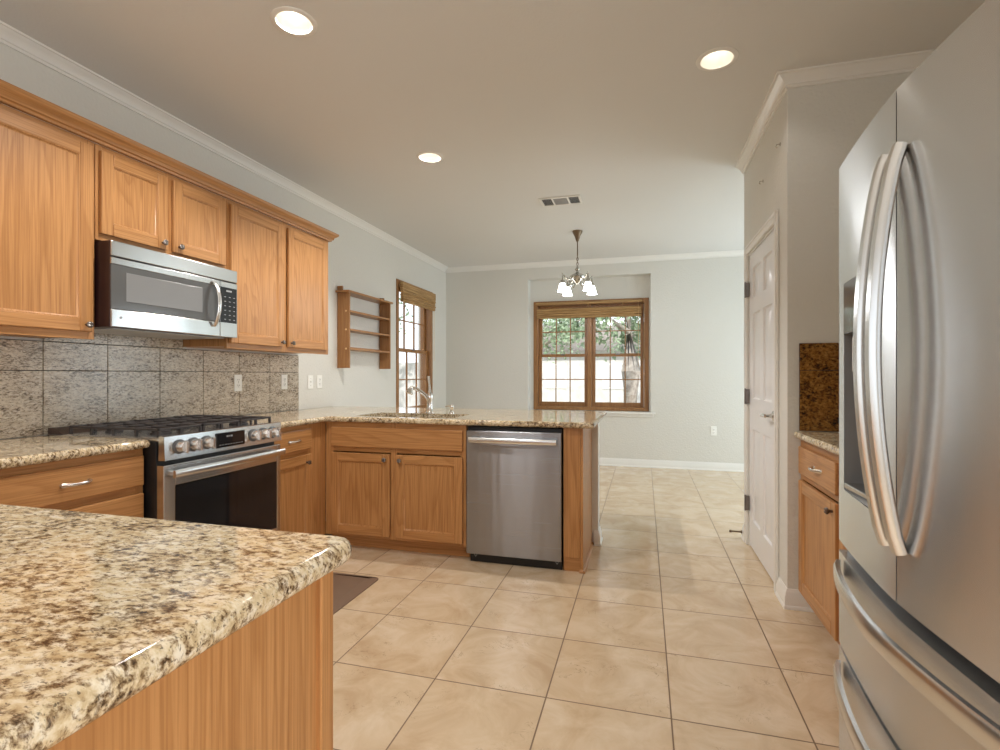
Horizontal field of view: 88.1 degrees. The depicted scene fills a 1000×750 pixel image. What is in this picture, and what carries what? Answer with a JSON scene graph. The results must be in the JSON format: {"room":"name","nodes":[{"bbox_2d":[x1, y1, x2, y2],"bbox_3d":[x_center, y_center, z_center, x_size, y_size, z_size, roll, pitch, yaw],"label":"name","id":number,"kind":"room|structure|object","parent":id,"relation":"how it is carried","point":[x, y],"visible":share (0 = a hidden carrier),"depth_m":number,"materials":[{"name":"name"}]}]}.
{"room":"kitchen","nodes":[
{"label":"kitchen","id":0,"kind":"room"},
{"bbox_2d":[0,43,445,439],"bbox_3d":[-2.228,-0.170,2.641,0.200,2.740,10.694,0,0,16],"label":"wall","id":1,"kind":"structure","parent":0,"point":[359,261],"depth_m":4.76,"materials":[{"name":"paint"}]},
{"bbox_2d":[0,103,93,339],"bbox_3d":[-2.081,-0.612,2.075,0.381,0.900,0.680,0,0,16],"label":"upper cabinet","id":2,"kind":"object","parent":1,"relation":"attached to","point":[47,170],"visible":1,"depth_m":2.16,"materials":[{"name":"brown wood"}]},
{"bbox_2d":[0,333,298,438],"bbox_3d":[-2.001,0.034,3.056,0.012,0.502,2.515,0,0,16],"label":"backsplash","id":3,"kind":"structure","parent":1,"relation":"attached to","point":[45,384],"depth_m":2.84,"materials":[{"name":"stone"}]},
{"bbox_2d":[234,375,241,390],"bbox_3d":[-1.833,0.055,3.621,0.008,0.116,0.070,0,0,16],"label":"wall outlet","id":4,"kind":"object","parent":3,"relation":"attached to","point":[237,378],"visible":1,"depth_m":3.62,"materials":[{"name":"white plastic"}]},
{"bbox_2d":[281,375,286,388],"bbox_3d":[-1.704,0.055,4.087,0.008,0.116,0.070,0,0,16],"label":"wall outlet","id":5,"kind":"object","parent":3,"relation":"attached to","point":[283,377],"visible":1,"depth_m":4.08,"materials":[{"name":"white plastic"}]},
{"bbox_2d":[94,143,225,268],"bbox_3d":[-1.885,-0.842,2.777,0.381,0.441,0.770,0,0,16],"label":"upper cabinet","id":6,"kind":"object","parent":1,"relation":"attached to","point":[136,203],"visible":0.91,"depth_m":2.64,"materials":[{"name":"brown wood"}]},
{"bbox_2d":[94,240,236,339],"bbox_3d":[-1.839,-0.414,2.762,0.467,0.401,0.756,0,0,16],"label":"microwave","id":7,"kind":"object","parent":6,"relation":"attached to","point":[139,291],"visible":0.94,"depth_m":2.60,"materials":[{"name":"silver metal"}]},
{"bbox_2d":[0,20,448,271],"bbox_3d":[-2.123,-1.508,2.527,0.062,0.064,10.132,0,0,16],"label":"trim","id":8,"kind":"structure","parent":1,"relation":"attached to","point":[11,37],"depth_m":3.07,"materials":[{"name":"white paint"}]},
{"bbox_2d":[183,199,327,354],"bbox_3d":[-1.642,-0.612,3.653,0.381,0.901,1.040,0,0,16],"label":"upper cabinet","id":9,"kind":"object","parent":1,"relation":"attached to","point":[281,268],"visible":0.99,"depth_m":3.51,"materials":[{"name":"brown wood"}]},
{"bbox_2d":[0,79,338,241],"bbox_3d":[-1.824,-1.095,2.978,0.391,0.064,2.560,0,0,16],"label":"crown molding","id":10,"kind":"structure","parent":9,"relation":"attached to","point":[13,96],"depth_m":2.53,"materials":[{"name":"brown wood"}]},
{"bbox_2d":[308,375,312,388],"bbox_3d":[-1.617,0.060,4.427,0.018,0.116,0.070,0,0,16],"label":"light switch","id":11,"kind":"object","parent":1,"relation":"attached to","point":[310,377],"visible":1,"depth_m":4.42,"materials":[{"name":"white plastic"}]},
{"bbox_2d":[317,375,321,387],"bbox_3d":[-1.588,0.060,4.551,0.008,0.116,0.070,0,0,16],"label":"wall outlet","id":12,"kind":"object","parent":1,"relation":"attached to","point":[319,377],"visible":1,"depth_m":4.55,"materials":[{"name":"white plastic"}]},
{"bbox_2d":[335,286,392,368],"bbox_3d":[-1.340,-0.448,5.191,0.140,0.765,0.875,0,0,16],"label":"wall shelf","id":13,"kind":"object","parent":1,"relation":"attached to","point":[344,312],"visible":1,"depth_m":5.01,"materials":[{"name":"brown wood"}]},
{"bbox_2d":[396,279,432,407],"bbox_3d":[-1.124,-0.307,6.490,0.160,1.611,1.048,0,0,16],"label":"window","id":14,"kind":"structure","parent":1,"relation":"in","point":[426,316],"depth_m":6.89,"materials":[{"name":"brown wood"}]},
{"bbox_2d":[400,281,435,310],"bbox_3d":[-1.009,-0.635,6.467,0.046,0.900,0.990,0,0,16],"label":"roman shade","id":15,"kind":"object","parent":14,"relation":"attached to","point":[410,294],"visible":1,"depth_m":6.37,"materials":[{"name":"brown wood"}]},
{"bbox_2d":[0,0,985,266],"bbox_3d":[0.568,-1.630,1.863,6.004,0.180,10.694,0,0,16],"label":"ceiling","id":16,"kind":"structure","parent":0,"point":[607,103],"depth_m":2.81,"materials":[{"name":"paint"}]},
{"bbox_2d":[270,6,317,36],"bbox_3d":[-0.898,-1.581,2.256,0.194,0.097,0.194,0,0,16],"label":"recessed light","id":17,"kind":"object","parent":16,"relation":"in","point":[292,21],"visible":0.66,"depth_m":2.30,"materials":[{"name":"white glass"}]},
{"bbox_2d":[416,151,443,162],"bbox_3d":[-0.494,-1.581,3.653,0.194,0.097,0.194,0,0,16],"label":"recessed light","id":18,"kind":"object","parent":16,"relation":"in","point":[425,156],"visible":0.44,"depth_m":3.71,"materials":[{"name":"white glass"}]},
{"bbox_2d":[539,195,582,206],"bbox_3d":[0.537,-1.535,4.563,0.360,0.010,0.210,0,0,16],"label":"ceiling vent","id":19,"kind":"object","parent":16,"relation":"in","point":[573,199],"visible":1,"depth_m":4.55,"materials":[{"name":"white metal"}]},
{"bbox_2d":[557,230,596,295],"bbox_3d":[0.828,-1.208,5.529,0.390,0.662,0.390,0,0,16],"label":"chandelier","id":20,"kind":"object","parent":16,"relation":"hanging from","point":[577,277],"visible":1,"depth_m":5.49,"materials":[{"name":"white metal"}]},
{"bbox_2d":[696,47,738,70],"bbox_3d":[1.057,-1.581,2.521,0.194,0.097,0.194,0,0,16],"label":"recessed light","id":21,"kind":"object","parent":16,"relation":"in","point":[718,58],"visible":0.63,"depth_m":2.57,"materials":[{"name":"white glass"}]},
{"bbox_2d":[324,465,838,749],"bbox_3d":[0.568,1.250,1.863,6.004,0.100,10.694,0,0,16],"label":"floor","id":22,"kind":"structure","parent":0,"point":[674,634],"depth_m":2.29,"materials":[{"name":"tile"}]},
{"bbox_2d":[0,449,143,517],"bbox_3d":[-1.932,0.762,2.079,0.664,0.876,0.599,0,0,16],"label":"base cabinet","id":23,"kind":"object","parent":22,"relation":"on","point":[111,483],"visible":0.32,"depth_m":2.04,"materials":[{"name":"brown wood"}]},
{"bbox_2d":[0,436,149,468],"bbox_3d":[-1.943,0.304,2.065,0.651,0.036,0.637,0,0,16],"label":"countertop","id":24,"kind":"structure","parent":23,"relation":"on","point":[15,452],"depth_m":2.07,"materials":[{"name":"stone"}]},
{"bbox_2d":[47,415,285,529],"bbox_3d":[-1.687,0.719,2.723,0.762,0.962,0.758,0,0,16],"label":"gas range","id":25,"kind":"object","parent":22,"relation":"on","point":[208,469],"visible":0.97,"depth_m":2.55,"materials":[{"name":"silver metal"}]},
{"bbox_2d":[47,434,158,441],"bbox_3d":[-1.729,0.288,2.734,0.675,0.012,0.758,0,0,16],"label":"cooktop","id":26,"kind":"object","parent":25,"relation":"in","point":[150,437],"depth_m":2.38,"materials":[{"name":"metal"}]},
{"bbox_2d":[49,571,332,749],"bbox_3d":[-1.254,0.764,0.157,1.460,0.872,1.950,0,0,16],"label":"base cabinet","id":27,"kind":"object","parent":22,"relation":"on","point":[268,684],"visible":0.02,"depth_m":0.72,"materials":[{"name":"brown wood"}]},
{"bbox_2d":[0,504,351,749],"bbox_3d":[-1.258,0.306,0.154,1.533,0.040,2.022,0,0,16],"label":"countertop","id":28,"kind":"structure","parent":27,"relation":"on","point":[96,609],"depth_m":0.67,"materials":[{"name":"stone"}]},
{"bbox_2d":[274,422,325,534],"bbox_3d":[-1.565,0.762,3.399,0.664,0.876,0.596,0,0,16],"label":"base cabinet","id":29,"kind":"object","parent":22,"relation":"on","point":[303,464],"visible":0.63,"depth_m":3.35,"materials":[{"name":"brown wood"}]},
{"bbox_2d":[333,572,377,614],"bbox_3d":[-1.033,1.191,2.681,0.433,0.017,0.892,0,0,16],"label":"floor mat","id":30,"kind":"object","parent":22,"relation":"on","point":[346,587],"visible":0.23,"depth_m":2.89,"materials":[{"name":"brown"}]},
{"bbox_2d":[326,422,470,556],"bbox_3d":[-0.651,0.762,3.710,1.034,0.876,0.590,0,0,16],"label":"base cabinet","id":31,"kind":"object","parent":22,"relation":"on","point":[395,486],"visible":0.94,"depth_m":3.46,"materials":[{"name":"brown wood"}]},
{"bbox_2d":[242,406,606,428],"bbox_3d":[-0.558,0.304,3.655,2.468,0.036,1.631,0,0,16],"label":"countertop","id":32,"kind":"structure","parent":31,"relation":"on","point":[403,415],"depth_m":3.56,"materials":[{"name":"stone"}]},
{"bbox_2d":[406,376,433,412],"bbox_3d":[-0.601,0.147,3.861,0.221,0.278,0.063,0,0,-29],"label":"faucet","id":33,"kind":"object","parent":32,"relation":"on","point":[429,396],"visible":1,"depth_m":3.88,"materials":[{"name":"silver metal"}]},
{"bbox_2d":[445,405,453,412],"bbox_3d":[-0.374,0.254,3.870,0.071,0.064,0.043,0,0,-41],"label":"soap dispenser","id":34,"kind":"object","parent":32,"relation":"on","point":[451,407],"visible":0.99,"depth_m":3.87,"materials":[{"name":"silver metal"}]},
{"bbox_2d":[466,425,562,569],"bbox_3d":[0.146,0.766,3.474,0.614,0.868,0.598,0,0,16],"label":"dishwasher","id":35,"kind":"object","parent":22,"relation":"on","point":[514,475],"visible":0.97,"depth_m":3.23,"materials":[{"name":"silver metal"}]},
{"bbox_2d":[563,428,593,573],"bbox_3d":[0.524,0.762,3.407,0.134,0.876,0.559,0,0,16],"label":"end panel","id":36,"kind":"object","parent":22,"relation":"on","point":[578,545],"visible":0.91,"depth_m":3.16,"materials":[{"name":"brown wood"}]},
{"bbox_2d":[798,440,846,643],"bbox_3d":[1.646,0.762,1.968,0.678,0.876,1.243,0,0,16],"label":"base cabinet","id":37,"kind":"object","parent":22,"relation":"on","point":[819,544],"visible":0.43,"depth_m":2.32,"materials":[{"name":"brown wood"}]},
{"bbox_2d":[794,431,838,454],"bbox_3d":[1.653,0.304,1.961,0.659,0.036,1.235,0,0,16],"label":"countertop","id":38,"kind":"structure","parent":37,"relation":"on","point":[828,441],"depth_m":2.37,"materials":[{"name":"stone"}]},
{"bbox_2d":[833,0,999,749],"bbox_3d":[1.154,0.300,0.954,0.858,1.800,0.876,0,0,16],"label":"refrigerator","id":39,"kind":"object","parent":22,"relation":"on","point":[917,577],"visible":1,"depth_m":0.96,"materials":[{"name":"grey metal"}]},
{"bbox_2d":[446,256,743,463],"bbox_3d":[2.057,-0.170,6.843,5.804,2.740,0.300,0,0,16],"label":"wall","id":40,"kind":"structure","parent":0,"point":[696,306],"depth_m":6.70,"materials":[{"name":"paint"}]},
{"bbox_2d":[534,298,648,410],"bbox_3d":[1.242,-0.272,7.135,1.559,1.509,0.150,0,0,16],"label":"window","id":41,"kind":"structure","parent":40,"relation":"in","point":[590,355],"depth_m":7.09,"materials":[{"name":"brown wood"}]},
{"bbox_2d":[536,299,641,366],"bbox_3d":[1.194,-0.555,7.035,1.430,0.900,0.038,0,0,16],"label":"roman shade","id":42,"kind":"object","parent":41,"relation":"attached to","point":[616,311],"visible":1,"depth_m":7.01,"materials":[{"name":"brown wood"}]},
{"bbox_2d":[530,409,655,416],"bbox_3d":[1.199,0.514,6.979,1.720,0.061,0.193,0,0,16],"label":"trim","id":43,"kind":"structure","parent":40,"relation":"attached to","point":[609,413],"depth_m":6.77,"materials":[{"name":"white paint"}]},
{"bbox_2d":[446,250,743,272],"bbox_3d":[1.912,-1.508,6.696,5.604,0.064,0.062,0,0,16],"label":"trim","id":44,"kind":"structure","parent":40,"relation":"attached to","point":[733,253],"depth_m":6.85,"materials":[{"name":"white paint"}]},
{"bbox_2d":[599,458,743,471],"bbox_3d":[1.893,1.150,6.721,5.554,0.100,0.022,0,0,16],"label":"baseboard","id":45,"kind":"structure","parent":40,"relation":"attached to","point":[713,466],"depth_m":6.63,"materials":[{"name":"white paint"}]},
{"bbox_2d":[711,426,716,435],"bbox_3d":[2.687,0.704,6.507,0.070,0.116,0.008,0,0,16],"label":"wall outlet","id":46,"kind":"object","parent":40,"relation":"attached to","point":[713,428],"visible":1,"depth_m":6.50,"materials":[{"name":"white plastic"}]},
{"bbox_2d":[592,423,598,542],"bbox_3d":[-0.469,0.762,4.035,2.442,0.876,0.116,0,0,16],"label":"wall","id":47,"kind":"structure","parent":0,"point":[595,431],"depth_m":3.66,"materials":[{"name":"paint"}]},
{"bbox_2d":[594,526,602,545],"bbox_3d":[-0.432,1.150,4.025,2.410,0.100,0.160,0,0,16],"label":"baseboard","id":48,"kind":"structure","parent":47,"relation":"attached to","point":[598,538],"depth_m":3.64,"materials":[{"name":"white paint"}]},
{"bbox_2d":[744,72,911,588],"bbox_3d":[2.767,-0.170,2.928,2.337,2.740,1.195,0,0,16],"label":"wall","id":49,"kind":"structure","parent":0,"point":[816,127],"depth_m":2.65,"materials":[{"name":"paint"}]},
{"bbox_2d":[741,524,743,541],"bbox_3d":[1.776,1.150,3.767,0.022,0.100,0.107,0,0,16],"label":"baseboard","id":50,"kind":"structure","parent":49,"relation":"attached to","point":[742,535],"depth_m":3.78,"materials":[{"name":"white paint"}]},
{"bbox_2d":[744,209,778,592],"bbox_3d":[1.679,0.146,3.259,0.173,2.107,0.914,0,0,16],"label":"door","id":51,"kind":"structure","parent":49,"relation":"in","point":[761,266],"depth_m":3.25,"materials":[{"name":"white paint"}]},
{"bbox_2d":[775,577,814,612],"bbox_3d":[1.548,1.150,2.719,0.144,0.100,0.182,0,0,16],"label":"baseboard","id":52,"kind":"structure","parent":49,"relation":"attached to","point":[790,599],"depth_m":2.65,"materials":[{"name":"white paint"}]},
{"bbox_2d":[799,343,838,431],"bbox_3d":[1.829,0.061,2.562,0.620,0.447,0.012,0,0,16],"label":"backsplash","id":53,"kind":"structure","parent":49,"relation":"attached to","point":[818,362],"depth_m":2.62,"materials":[{"name":"brown stone"}]},
{"bbox_2d":[735,49,934,174],"bbox_3d":[1.934,-1.508,3.128,0.748,0.064,1.257,0,0,16],"label":"trim","id":54,"kind":"structure","parent":49,"relation":"attached to","point":[783,80],"depth_m":2.60,"materials":[{"name":"white paint"}]},
{"label":"outside","id":55,"kind":"structure","parent":0,"visible":0},
{"bbox_3d":[5.360,1.625,19.268,80.000,0.150,80.000,0,0,16],"label":"ground","id":56,"kind":"structure","parent":55,"visible":0},
{"bbox_2d":[399,294,412,339],"bbox_3d":[-3.382,-1.770,12.670,4.093,6.651,3.131,0,0,-12],"label":"tree","id":57,"kind":"object","parent":56,"relation":"on","point":[407,313],"visible":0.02,"depth_m":13.28,"materials":[{"name":"green plant"}]},
{"bbox_2d":[399,363,417,406],"bbox_3d":[-5.525,0.600,15.586,9.000,1.900,0.070,0,0,16],"label":"fence","id":58,"kind":"object","parent":56,"relation":"on","point":[402,366],"visible":0.02,"depth_m":14.76,"materials":[{"name":"white"}]},
{"bbox_2d":[543,318,584,363],"bbox_3d":[1.181,-1.731,15.897,4.110,6.577,4.425,0,0,16],"label":"tree","id":59,"kind":"object","parent":56,"relation":"on","point":[551,323],"visible":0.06,"depth_m":15.31,"materials":[{"name":"green plant"}]},
{"bbox_2d":[542,322,639,402],"bbox_3d":[7.022,-0.600,27.110,12.800,4.300,7.000,0,0,16],"label":"house","id":60,"kind":"structure","parent":56,"relation":"on","point":[577,363],"depth_m":24.91,"materials":[{"name":"white"}]},
{"bbox_2d":[544,316,639,402],"bbox_3d":[2.692,-1.933,10.589,4.302,6.983,3.826,0,0,-29],"label":"tree","id":61,"kind":"object","parent":56,"relation":"on","point":[632,369],"visible":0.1,"depth_m":10.57,"materials":[{"name":"green plant"}]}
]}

